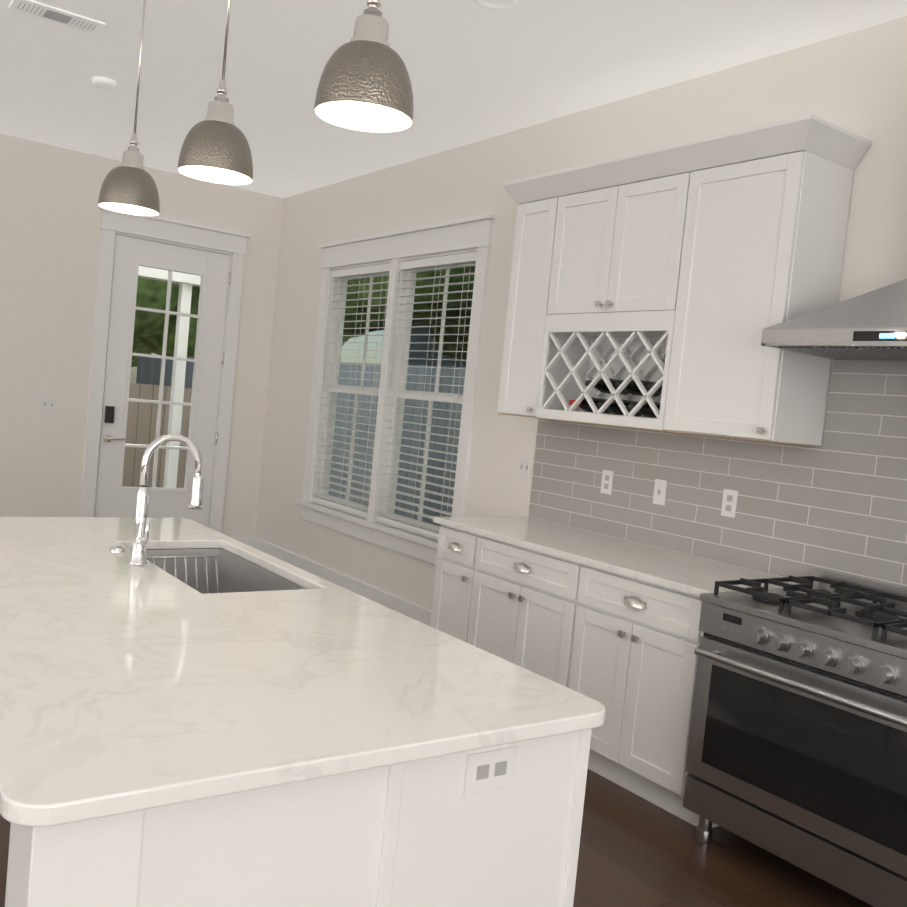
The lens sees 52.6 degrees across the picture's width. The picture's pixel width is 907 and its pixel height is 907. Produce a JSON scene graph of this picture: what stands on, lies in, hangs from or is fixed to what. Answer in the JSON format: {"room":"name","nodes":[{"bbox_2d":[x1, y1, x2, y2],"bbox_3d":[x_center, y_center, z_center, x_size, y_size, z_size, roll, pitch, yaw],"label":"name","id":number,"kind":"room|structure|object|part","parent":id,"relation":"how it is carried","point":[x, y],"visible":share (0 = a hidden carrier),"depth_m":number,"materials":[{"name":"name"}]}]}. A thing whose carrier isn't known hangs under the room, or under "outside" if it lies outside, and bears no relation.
{"room":"kitchen","nodes":[
{"label":"kitchen","id":0,"kind":"room"},
{"bbox_2d":[0,133,282,536],"bbox_3d":[-5.096,-0.844,5.348,8.900,3.050,0.150,3,4,-36],"label":"wall","id":1,"kind":"structure","parent":0,"point":[50,224],"depth_m":6.85,"materials":[{"name":"white paint"}]},
{"bbox_2d":[40,396,56,412],"bbox_3d":[-3.007,-0.364,6.812,0.115,0.116,0.012,3,4,-36],"label":"switch plate","id":2,"kind":"object","parent":1,"relation":"attached to","point":[48,404],"visible":1,"depth_m":6.81,"materials":[{"name":"white plastic"}]},
{"bbox_2d":[80,206,250,532],"bbox_3d":[-2.336,-0.504,7.352,1.201,2.688,0.195,3,4,-36],"label":"door","id":3,"kind":"structure","parent":1,"relation":"attached to","point":[114,498],"depth_m":7.27,"materials":[{"name":"white wood"}]},
{"bbox_3d":[-2.325,-0.588,7.317,0.519,1.740,0.004,3,4,-36],"label":"glass","id":4,"kind":"part","parent":3,"relation":"part of","materials":[{"name":"clear glass"}]},
{"bbox_2d":[103,272,230,444],"bbox_3d":[-2.251,-0.787,7.279,0.912,1.449,0.069,3,4,-36],"label":"hardware piece","id":5,"kind":"object","parent":3,"relation":"attached to","point":[109,414],"visible":1,"depth_m":7.07,"materials":[{"name":"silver metal"}]},
{"bbox_2d":[231,537,252,546],"bbox_3d":[-1.839,0.789,7.793,0.274,0.165,0.016,3,4,-36],"label":"baseboard","id":6,"kind":"structure","parent":1,"relation":"attached to","point":[247,540],"depth_m":7.83,"materials":[{"name":"white wood"}]},
{"bbox_2d":[0,769,873,906],"bbox_3d":[-1.823,1.280,0.688,8.900,0.060,11.900,3,4,-36],"label":"floor","id":7,"kind":"structure","parent":0,"point":[635,850],"depth_m":3.04,"materials":[{"name":"brown wood"}]},
{"bbox_2d":[5,546,590,906],"bbox_3d":[-0.870,0.814,2.515,1.052,0.855,2.404,3,4,-36],"label":"kitchen island","id":8,"kind":"object","parent":7,"relation":"on","point":[489,828],"depth_m":1.55,"materials":[{"name":"wood"}]},
{"bbox_2d":[0,517,605,837],"bbox_3d":[-0.833,0.378,2.476,1.100,0.036,2.450,3,4,-36],"label":"island countertop","id":9,"kind":"structure","parent":8,"relation":"on","point":[125,690],"depth_m":1.76,"materials":[{"name":"white stone"}]},
{"bbox_2d":[124,434,203,565],"bbox_3d":[-0.855,0.141,2.779,0.216,0.399,0.106,3,4,-36],"label":"faucet","id":10,"kind":"object","parent":9,"relation":"on","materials":[{"name":"silver metal"}]},
{"bbox_2d":[463,746,517,794],"bbox_3d":[0.069,0.583,1.689,0.116,0.072,0.006,3,4,-36],"label":"outlet plate","id":11,"kind":"object","parent":8,"relation":"attached to","point":[493,770],"depth_m":1.69,"materials":[{"name":"white plastic"}]},
{"bbox_2d":[430,527,465,636],"bbox_3d":[0.243,0.806,4.670,0.617,0.855,0.385,3,4,-36],"label":"base cabinet","id":12,"kind":"object","parent":7,"relation":"on","point":[449,552],"depth_m":4.55,"materials":[{"name":"white wood"}]},
{"bbox_2d":[454,531,561,678],"bbox_3d":[0.524,0.854,4.280,0.617,0.855,0.834,3,4,-36],"label":"base cabinet","id":13,"kind":"object","parent":7,"relation":"on","point":[508,596],"depth_m":4.14,"materials":[{"name":"white wood"}]},
{"bbox_2d":[550,559,718,827],"bbox_3d":[0.911,0.919,3.744,0.617,0.855,0.750,3,4,-36],"label":"base cabinet","id":14,"kind":"object","parent":7,"relation":"on","point":[610,621],"depth_m":3.53,"materials":[{"name":"white wood"}]},
{"bbox_2d":[434,515,798,598],"bbox_3d":[0.659,0.431,4.107,0.642,0.030,1.728,3,4,-36],"label":"countertop","id":15,"kind":"structure","parent":14,"relation":"on","point":[694,575],"depth_m":3.94,"materials":[{"name":"white stone"}]},
{"bbox_2d":[683,568,906,906],"bbox_3d":[1.335,0.948,3.013,0.754,0.955,0.915,3,4,-36],"label":"range","id":16,"kind":"object","parent":7,"relation":"on","point":[797,751],"visible":1,"depth_m":2.87,"materials":[{"name":"silver metal"}]},
{"bbox_2d":[0,0,906,197],"bbox_3d":[-1.526,-1.832,0.523,8.900,0.100,11.900,3,4,-36],"label":"ceiling","id":17,"kind":"structure","parent":0,"point":[476,72],"depth_m":4.44,"materials":[{"name":"white paint"}]},
{"bbox_2d":[9,0,104,34],"bbox_3d":[-1.809,-1.998,4.190,0.380,0.010,0.170,3,4,-36],"label":"ceiling vent","id":18,"kind":"object","parent":17,"relation":"in","point":[59,16],"visible":1,"depth_m":4.18,"materials":[{"name":"white metal"}]},
{"bbox_2d":[92,77,116,89],"bbox_3d":[-1.930,-2.046,5.075,0.130,0.030,0.130,3,4,-36],"label":"smoke detector","id":19,"kind":"object","parent":17,"relation":"attached to","point":[105,83],"visible":1,"depth_m":5.04,"materials":[{"name":"white plastic"}]},
{"bbox_2d":[98,0,159,215],"bbox_3d":[-1.099,-1.370,3.217,0.206,1.021,0.206,3,4,-36],"label":"pendant light","id":20,"kind":"object","parent":17,"relation":"hanging from","point":[128,186],"visible":1,"depth_m":3.19,"materials":[{"name":"silver metal"}]},
{"bbox_2d":[177,0,252,184],"bbox_3d":[-0.622,-1.289,2.555,0.206,1.021,0.206,3,4,-36],"label":"pendant light","id":21,"kind":"object","parent":17,"relation":"hanging from","point":[215,147],"visible":1,"depth_m":2.52,"materials":[{"name":"silver metal"}]},
{"bbox_2d":[314,0,413,132],"bbox_3d":[-0.139,-1.208,1.885,0.206,1.021,0.206,3,4,-36],"label":"pendant light","id":22,"kind":"object","parent":17,"relation":"hanging from","point":[365,85],"visible":1,"depth_m":1.85,"materials":[{"name":"silver metal"}]},
{"bbox_2d":[473,0,516,9],"bbox_3d":[0.162,-1.784,3.592,0.176,0.022,0.176,3,4,-36],"label":"recessed light","id":23,"kind":"object","parent":17,"relation":"in","point":[508,5],"visible":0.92,"depth_m":3.64,"materials":[{"name":"white"}]},
{"bbox_2d":[255,16,906,610],"bbox_3d":[1.901,-0.057,3.118,0.150,3.050,11.750,3,4,-36],"label":"wall","id":24,"kind":"structure","parent":0,"point":[853,82],"depth_m":5.26,"materials":[{"name":"white paint"}]},
{"bbox_2d":[252,537,431,625],"bbox_3d":[-0.692,0.970,6.455,0.019,0.165,3.545,3,4,-36],"label":"baseboard","id":25,"kind":"structure","parent":24,"relation":"attached to","point":[401,605],"depth_m":6.52,"materials":[{"name":"white"}]},
{"bbox_2d":[296,213,495,564],"bbox_3d":[-0.436,-0.445,6.311,0.205,2.125,2.142,3,4,-36],"label":"window","id":26,"kind":"structure","parent":24,"relation":"in","point":[462,235],"depth_m":6.27,"materials":[{"name":"white wood"}]},
{"bbox_2d":[312,252,476,537],"bbox_3d":[-0.457,-0.427,6.298,0.064,1.758,1.834,3,4,-36],"label":"blinds","id":27,"kind":"object","parent":26,"relation":"attached to","point":[454,259],"visible":0.81,"depth_m":6.16,"materials":[{"name":"white plastic"}]},
{"bbox_3d":[-0.423,-0.424,6.323,0.168,1.800,1.846,3,4,-36],"label":"window trim sash","id":28,"kind":"part","parent":26,"relation":"part of","materials":[{"name":"white wood"}]},
{"bbox_2d":[520,456,529,477],"bbox_3d":[0.390,0.076,5.044,0.012,0.116,0.072,3,4,-36],"label":"switch plate","id":29,"kind":"object","parent":24,"relation":"attached to","point":[524,467],"visible":1,"depth_m":5.04,"materials":[{"name":"white plastic"}]},
{"bbox_2d":[497,174,604,423],"bbox_3d":[0.520,-0.756,4.651,0.336,1.154,0.371,3,4,-36],"label":"upper cabinet","id":30,"kind":"object","parent":24,"relation":"attached to","point":[545,374],"depth_m":4.53,"materials":[{"name":"white wood"}]},
{"bbox_2d":[600,470,613,494],"bbox_3d":[0.757,0.141,4.525,0.006,0.116,0.072,3,4,-36],"label":"electrical outlet plate","id":31,"kind":"object","parent":24,"relation":"attached to","point":[607,482],"visible":1,"depth_m":4.52,"materials":[{"name":"white plastic"}]},
{"bbox_2d":[553,150,676,341],"bbox_3d":[0.847,-0.918,4.214,0.336,0.724,0.805,3,4,-36],"label":"upper cabinet","id":32,"kind":"object","parent":24,"relation":"attached to","point":[660,289],"depth_m":4.10,"materials":[{"name":"white wood"}]},
{"bbox_2d":[653,479,666,505],"bbox_3d":[0.954,0.179,4.247,0.012,0.116,0.072,3,4,-36],"label":"switch plate","id":33,"kind":"object","parent":24,"relation":"attached to","point":[659,494],"visible":1,"depth_m":4.25,"materials":[{"name":"white plastic"}]},
{"bbox_2d":[721,489,737,517],"bbox_3d":[1.183,0.213,3.934,0.006,0.116,0.072,3,4,-36],"label":"electrical outlet plate","id":34,"kind":"object","parent":24,"relation":"attached to","point":[729,503],"visible":1,"depth_m":3.93,"materials":[{"name":"white plastic"}]},
{"bbox_2d":[645,122,860,445],"bbox_3d":[1.196,-0.641,3.713,0.336,1.154,0.586,3,4,-36],"label":"upper cabinet","id":35,"kind":"object","parent":24,"relation":"attached to","point":[755,238],"depth_m":3.54,"materials":[{"name":"white wood"}]},
{"bbox_2d":[761,279,906,360],"bbox_3d":[1.611,-0.841,3.014,0.492,1.036,0.926,3,4,-36],"label":"range hood","id":36,"kind":"object","parent":24,"relation":"attached to","point":[871,325],"visible":0.98,"depth_m":3.09,"materials":[{"name":"silver metal"}]},
{"label":"outside","id":37,"kind":"structure","parent":0,"visible":0},
{"bbox_3d":[-5.810,1.144,4.983,70.000,0.100,80.000,3,4,-36],"label":"ground","id":38,"kind":"structure","parent":37,"visible":0},
{"bbox_2d":[122,383,191,487],"bbox_3d":[-8.219,-0.119,6.350,15.600,1.810,0.060,3,4,-36],"label":"fence","id":39,"kind":"object","parent":38,"relation":"on","point":[145,409],"depth_m":9.85,"materials":[{"name":"wood"}]},
{"bbox_2d":[138,266,200,487],"bbox_3d":[-3.356,-0.405,8.001,2.870,3.130,1.880,3,4,-36],"label":"posts","id":40,"kind":"object","parent":38,"relation":"on","point":[178,373],"depth_m":9.34,"materials":[{"name":"white wood"}]},
{"bbox_2d":[136,356,465,525],"bbox_3d":[1.111,0.528,6.801,0.060,2.250,23.000,3,4,-36],"label":"fence","id":41,"kind":"object","parent":38,"relation":"on","point":[148,369],"depth_m":8.96,"materials":[{"name":"grey wood"}]},
{"bbox_2d":[408,321,465,366],"bbox_3d":[4.143,-0.013,13.939,7.500,3.150,6.900,3,4,-36],"label":"house siding","id":42,"kind":"object","parent":38,"relation":"on","point":[416,356],"depth_m":13.98,"materials":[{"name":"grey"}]},
{"bbox_3d":[0.976,-0.820,11.123,0.240,4.450,0.240,3,4,-36],"label":"trunk","id":43,"kind":"object","parent":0,"visible":0},
{"bbox_2d":[343,266,474,359],"bbox_3d":[0.517,-3.482,11.486,5.815,4.729,4.742,3,4,-36],"label":"foliage","id":44,"kind":"object","parent":43,"relation":"attached to","point":[449,313],"depth_m":10.18,"materials":[{"name":"green plant"}]},
{"bbox_3d":[-7.620,-2.046,18.774,0.240,4.450,0.240,3,4,-36],"label":"trunk","id":45,"kind":"object","parent":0,"visible":0},
{"bbox_2d":[131,277,199,366],"bbox_3d":[-7.265,-4.216,18.604,7.416,5.460,7.415,3,4,-36],"label":"foliage","id":46,"kind":"object","parent":45,"relation":"attached to","point":[154,320],"depth_m":17.18,"materials":[{"name":"green plant"}]},
{"bbox_3d":[-2.747,-1.640,18.002,0.240,4.650,0.240,3,4,-36],"label":"trunk","id":47,"kind":"object","parent":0,"visible":0},
{"bbox_2d":[194,286,364,345],"bbox_3d":[-2.459,-4.312,17.651,6.460,5.652,7.263,3,4,-36],"label":"foliage","id":48,"kind":"object","parent":47,"relation":"attached to","point":[345,338],"depth_m":15.99,"materials":[{"name":"green plant"}]}
]}

